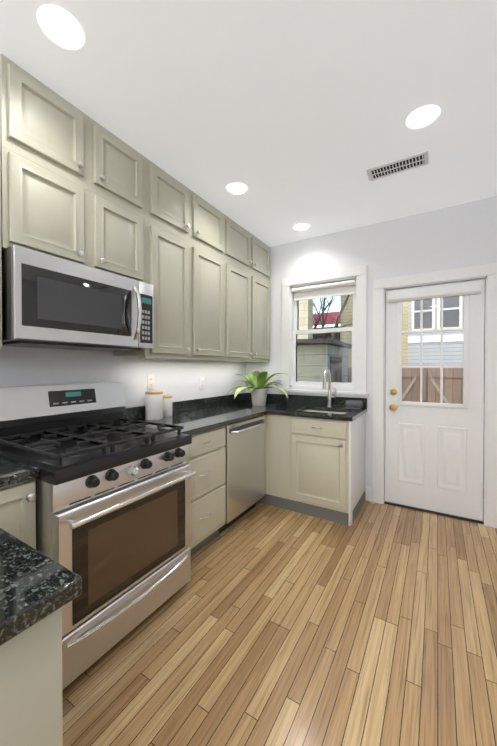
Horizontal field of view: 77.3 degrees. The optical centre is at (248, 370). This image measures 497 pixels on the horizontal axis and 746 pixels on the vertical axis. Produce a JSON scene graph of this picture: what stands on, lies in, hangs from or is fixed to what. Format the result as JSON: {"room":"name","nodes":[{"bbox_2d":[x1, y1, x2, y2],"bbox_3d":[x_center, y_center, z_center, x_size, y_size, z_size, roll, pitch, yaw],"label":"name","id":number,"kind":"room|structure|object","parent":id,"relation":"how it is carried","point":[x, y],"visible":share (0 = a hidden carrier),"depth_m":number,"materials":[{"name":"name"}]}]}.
{"room":"kitchen","nodes":[
{"label":"kitchen","id":0,"kind":"room"},
{"bbox_2d":[0,346,245,407],"bbox_3d":[-1.544,-0.059,1.429,0.150,2.700,5.910,0,1,31],"label":"wall","id":1,"kind":"structure","parent":0,"point":[177,379],"depth_m":2.32,"materials":[{"name":"paint"}]},
{"bbox_2d":[0,138,1,348],"bbox_3d":[-1.332,-0.562,1.253,0.383,0.930,0.457,0,1,31],"label":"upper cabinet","id":2,"kind":"object","parent":1,"relation":"attached to","point":[0,261],"visible":1,"depth_m":1.37,"materials":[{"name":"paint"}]},
{"bbox_2d":[0,54,95,189],"bbox_3d":[-1.110,-1.204,1.618,0.378,0.406,0.396,0,1,31],"label":"upper cabinet","id":3,"kind":"object","parent":1,"relation":"attached to","point":[36,120],"depth_m":1.52,"materials":[{"name":"paint"}]},
{"bbox_2d":[1,142,95,267],"bbox_3d":[-1.110,-0.776,1.623,0.378,0.447,0.396,0,1,31],"label":"upper cabinet","id":4,"kind":"object","parent":1,"relation":"attached to","point":[79,186],"depth_m":1.52,"materials":[{"name":"paint"}]},
{"bbox_2d":[1,245,152,350],"bbox_3d":[-0.966,-0.340,1.768,0.475,0.420,0.774,0,1,31],"label":"microwave","id":5,"kind":"object","parent":4,"relation":"attached to","point":[51,302],"visible":1,"depth_m":1.56,"materials":[{"name":"silver metal"}]},
{"bbox_2d":[96,190,147,283],"bbox_3d":[-0.906,-0.779,1.958,0.378,0.447,0.388,0,1,31],"label":"upper cabinet","id":6,"kind":"object","parent":1,"relation":"attached to","point":[121,231],"depth_m":1.88,"materials":[{"name":"paint"}]},
{"bbox_2d":[96,122,155,217],"bbox_3d":[-0.904,-1.207,1.957,0.378,0.406,0.397,0,1,31],"label":"upper cabinet","id":7,"kind":"object","parent":1,"relation":"attached to","point":[124,174],"depth_m":1.89,"materials":[{"name":"paint"}]},
{"bbox_2d":[147,375,153,388],"bbox_3d":[-0.790,0.091,2.518,0.008,0.116,0.072,0,1,31],"label":"electrical outlet","id":8,"kind":"object","parent":1,"relation":"attached to","point":[150,381],"visible":1,"depth_m":2.51,"materials":[{"name":"white plastic"}]},
{"bbox_2d":[114,218,231,360],"bbox_3d":[-0.573,-0.559,2.508,0.378,0.899,0.895,0,1,31],"label":"upper cabinet","id":9,"kind":"object","parent":1,"relation":"attached to","point":[192,283],"depth_m":2.38,"materials":[{"name":"paint"}]},
{"bbox_2d":[152,163,231,257],"bbox_3d":[-0.571,-1.212,2.506,0.378,0.406,0.886,0,1,31],"label":"upper cabinet","id":10,"kind":"object","parent":1,"relation":"attached to","point":[180,209],"depth_m":2.42,"materials":[{"name":"paint"}]},
{"bbox_2d":[199,378,203,388],"bbox_3d":[-0.458,0.125,3.065,0.008,0.116,0.072,0,1,31],"label":"electrical outlet","id":11,"kind":"object","parent":1,"relation":"attached to","point":[201,383],"visible":1,"depth_m":3.05,"materials":[{"name":"white plastic"}]},
{"bbox_2d":[232,262,269,361],"bbox_3d":[-0.104,-0.566,3.281,0.378,0.899,0.913,0,1,31],"label":"upper cabinet","id":12,"kind":"object","parent":1,"relation":"attached to","point":[250,292],"depth_m":3.18,"materials":[{"name":"paint"}]},
{"bbox_2d":[232,220,269,281],"bbox_3d":[-0.104,-1.220,3.275,0.378,0.406,0.913,0,1,31],"label":"upper cabinet","id":13,"kind":"object","parent":1,"relation":"attached to","point":[247,249],"depth_m":3.18,"materials":[{"name":"paint"}]},
{"bbox_2d":[0,0,496,246],"bbox_3d":[-0.291,-1.441,0.655,3.080,0.080,5.910,0,1,31],"label":"ceiling","id":14,"kind":"structure","parent":0,"point":[289,114],"depth_m":1.58,"materials":[{"name":"paint"}]},
{"bbox_2d":[37,5,84,49],"bbox_3d":[-0.767,-1.404,1.278,0.169,0.006,0.169,0,1,31],"label":"recessed light","id":15,"kind":"object","parent":14,"relation":"in","point":[60,29],"visible":1,"depth_m":1.27,"materials":[{"name":"white"}]},
{"bbox_2d":[226,182,247,194],"bbox_3d":[-0.090,-1.415,2.423,0.169,0.006,0.169,0,1,31],"label":"recessed light","id":16,"kind":"object","parent":14,"relation":"in","point":[236,188],"visible":1,"depth_m":2.41,"materials":[{"name":"white"}]},
{"bbox_2d":[293,223,309,230],"bbox_3d":[0.525,-1.421,3.079,0.169,0.006,0.169,0,1,31],"label":"recessed light","id":17,"kind":"object","parent":14,"relation":"in","point":[301,227],"visible":1,"depth_m":3.08,"materials":[{"name":"white"}]},
{"bbox_2d":[366,150,428,180],"bbox_3d":[1.028,-1.411,2.154,0.380,0.010,0.150,0,1,31],"label":"ceiling vent","id":18,"kind":"object","parent":14,"relation":"in","point":[401,165],"visible":1,"depth_m":2.14,"materials":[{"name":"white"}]},
{"bbox_2d":[406,105,439,129],"bbox_3d":[0.971,-1.408,1.732,0.169,0.006,0.169,0,1,31],"label":"recessed light","id":19,"kind":"object","parent":14,"relation":"in","point":[424,117],"visible":1,"depth_m":1.73,"materials":[{"name":"white"}]},
{"bbox_2d":[62,500,496,745],"bbox_3d":[-0.291,1.329,0.682,3.080,0.060,5.910,0,1,31],"label":"floor","id":20,"kind":"structure","parent":0,"point":[374,624],"depth_m":1.46,"materials":[{"name":"brown wood"}]},
{"bbox_2d":[0,478,35,548],"bbox_3d":[-1.175,0.859,1.273,0.646,0.868,0.311,0,1,31],"label":"base cabinet","id":21,"kind":"object","parent":20,"relation":"on","point":[18,510],"visible":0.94,"depth_m":1.20,"materials":[{"name":"paint"}]},
{"bbox_2d":[0,607,62,745],"bbox_3d":[-0.690,0.867,0.443,0.423,0.868,0.644,0,1,31],"label":"base cabinet","id":22,"kind":"object","parent":20,"relation":"on","point":[31,706],"visible":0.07,"depth_m":0.53,"materials":[{"name":"paint"}]},
{"bbox_2d":[0,455,81,645],"bbox_3d":[-1.018,0.360,0.795,1.405,0.135,0.954,0,1,31],"label":"countertop","id":23,"kind":"structure","parent":22,"relation":"on","point":[36,586],"depth_m":0.58,"materials":[{"name":"black stone"}]},
{"bbox_2d":[0,382,195,689],"bbox_3d":[-0.815,0.686,1.692,0.770,1.205,0.777,0,1,31],"label":"range","id":24,"kind":"object","parent":20,"relation":"on","point":[113,511],"visible":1,"depth_m":1.49,"materials":[{"name":"silver metal"}]},
{"bbox_2d":[187,426,225,555],"bbox_3d":[-0.550,0.849,2.303,0.644,0.868,0.535,0,1,31],"label":"base cabinet","id":25,"kind":"object","parent":20,"relation":"on","point":[207,455],"visible":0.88,"depth_m":2.19,"materials":[{"name":"paint"}]},
{"bbox_2d":[219,415,264,533],"bbox_3d":[-0.238,0.846,2.780,0.649,0.865,0.596,0,1,31],"label":"dishwasher","id":26,"kind":"object","parent":20,"relation":"on","point":[244,446],"visible":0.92,"depth_m":2.59,"materials":[{"name":"silver metal"}]},
{"bbox_2d":[257,410,364,525],"bbox_3d":[0.390,0.840,3.141,1.383,0.869,0.665,0,1,31],"label":"base cabinet","id":27,"kind":"object","parent":20,"relation":"on","point":[314,467],"visible":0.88,"depth_m":2.73,"materials":[{"name":"paint"}]},
{"bbox_2d":[123,392,366,434],"bbox_3d":[0.102,0.342,2.646,1.399,0.135,1.802,0,1,31],"label":"countertop","id":28,"kind":"structure","parent":27,"relation":"on","point":[194,416],"depth_m":2.84,"materials":[{"name":"black stone"}]},
{"bbox_2d":[145,391,162,419],"bbox_3d":[-0.737,0.269,2.428,0.134,0.214,0.134,0,1,31],"label":"canister","id":29,"kind":"object","parent":28,"relation":"on","point":[153,405],"visible":1,"depth_m":2.37,"materials":[{"name":"ceramic"}]},
{"bbox_2d":[163,395,171,416],"bbox_3d":[-0.676,0.290,2.567,0.093,0.168,0.093,0,1,31],"label":"canister","id":30,"kind":"object","parent":28,"relation":"on","point":[167,405],"visible":0.81,"depth_m":2.52,"materials":[{"name":"ceramic"}]},
{"bbox_2d":[227,370,287,405],"bbox_3d":[0.104,0.181,3.246,0.686,0.372,0.634,0,1,31],"label":"potted plant","id":31,"kind":"object","parent":28,"relation":"on","point":[258,382],"visible":1,"depth_m":3.25,"materials":[{"name":"green plant"}]},
{"bbox_2d":[322,369,335,406],"bbox_3d":[0.799,0.176,3.091,0.093,0.387,0.226,0,1,31],"label":"faucet","id":32,"kind":"object","parent":28,"relation":"on","point":[330,396],"visible":1,"depth_m":3.15,"materials":[{"name":"silver metal"}]},
{"bbox_2d":[344,400,362,409],"bbox_3d":[1.030,0.330,3.035,0.168,0.080,0.120,0,1,31],"label":"roll","id":33,"kind":"object","parent":28,"relation":"on","point":[354,404],"visible":0.98,"depth_m":3.01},
{"bbox_2d":[246,196,496,499],"bbox_3d":[1.201,-0.075,3.127,2.780,2.700,0.160,0,1,31],"label":"wall","id":34,"kind":"structure","parent":0,"point":[457,236],"depth_m":2.99,"materials":[{"name":"paint"}]},
{"bbox_2d":[279,265,368,397],"bbox_3d":[0.802,-0.386,3.333,0.950,1.303,0.215,0,1,31],"label":"window","id":35,"kind":"structure","parent":34,"relation":"in","point":[334,283],"depth_m":3.27,"materials":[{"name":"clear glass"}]},
{"bbox_2d":[366,486,371,501],"bbox_3d":[1.751,1.209,2.704,1.388,0.140,0.012,0,1,31],"label":"baseboard","id":36,"kind":"structure","parent":34,"relation":"attached to","point":[368,493],"depth_m":3.05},
{"bbox_2d":[372,263,496,527],"bbox_3d":[1.665,0.202,2.833,0.972,2.152,0.184,0,1,31],"label":"door frame","id":37,"kind":"structure","parent":34,"relation":"attached to","point":[486,272],"depth_m":2.66,"materials":[{"name":"white wood"}]},
{"bbox_2d":[385,279,484,520],"bbox_3d":[1.643,0.247,2.784,0.772,2.030,0.112,0,1,31],"label":"entry door","id":38,"kind":"structure","parent":34,"relation":"in","point":[433,456],"depth_m":2.77,"materials":[{"name":"white wood"}]},
{"label":"outside","id":39,"kind":"structure","parent":0,"visible":0},
{"bbox_3d":[5.723,1.526,13.271,28.000,0.100,21.830,0,1,31],"label":"ground","id":40,"kind":"structure","parent":39,"visible":0},
{"bbox_2d":[297,299,312,338],"bbox_3d":[-0.711,-2.647,10.485,5.850,8.300,0.400,0,1,31],"label":"wall","id":41,"kind":"structure","parent":40,"relation":"on","point":[309,318],"depth_m":8.90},
{"bbox_2d":[297,339,351,382],"bbox_3d":[0.690,0.458,6.396,2.520,2.170,1.650,0,1,31],"label":"shed","id":42,"kind":"object","parent":40,"relation":"on","point":[317,362],"depth_m":5.37,"materials":[{"name":"grey wood"}]},
{"bbox_2d":[313,312,339,340],"bbox_3d":[3.243,-1.921,15.609,6.300,6.750,5.650,0,1,31],"label":"house","id":43,"kind":"structure","parent":40,"relation":"on","point":[329,318],"depth_m":12.91,"materials":[{"name":"red"}]},
{"bbox_2d":[313,295,352,339],"bbox_3d":[2.921,-2.962,9.677,5.006,8.973,5.358,0,1,31],"label":"tree","id":44,"kind":"object","parent":40,"relation":"on","point":[337,319],"depth_m":9.05,"materials":[{"name":"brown plant"}]},
{"bbox_2d":[340,295,407,367],"bbox_3d":[5.044,-2.160,11.828,2.100,7.300,3.740,0,1,31],"label":"house","id":45,"kind":"structure","parent":40,"relation":"on","point":[346,312],"depth_m":10.63,"materials":[{"name":"yellow"}]},
{"bbox_2d":[348,368,462,403],"bbox_3d":[3.953,0.748,5.915,5.400,1.600,0.090,0,1,31],"label":"fence","id":46,"kind":"object","parent":40,"relation":"on","point":[435,372],"depth_m":6.12,"materials":[{"name":"beige wood"}]},
{"bbox_2d":[408,295,463,365],"bbox_3d":[7.924,-2.141,9.905,4.780,7.300,4.040,0,1,31],"label":"house","id":47,"kind":"structure","parent":40,"relation":"on","point":[415,326],"depth_m":9.07,"materials":[{"name":"white"}]}
]}

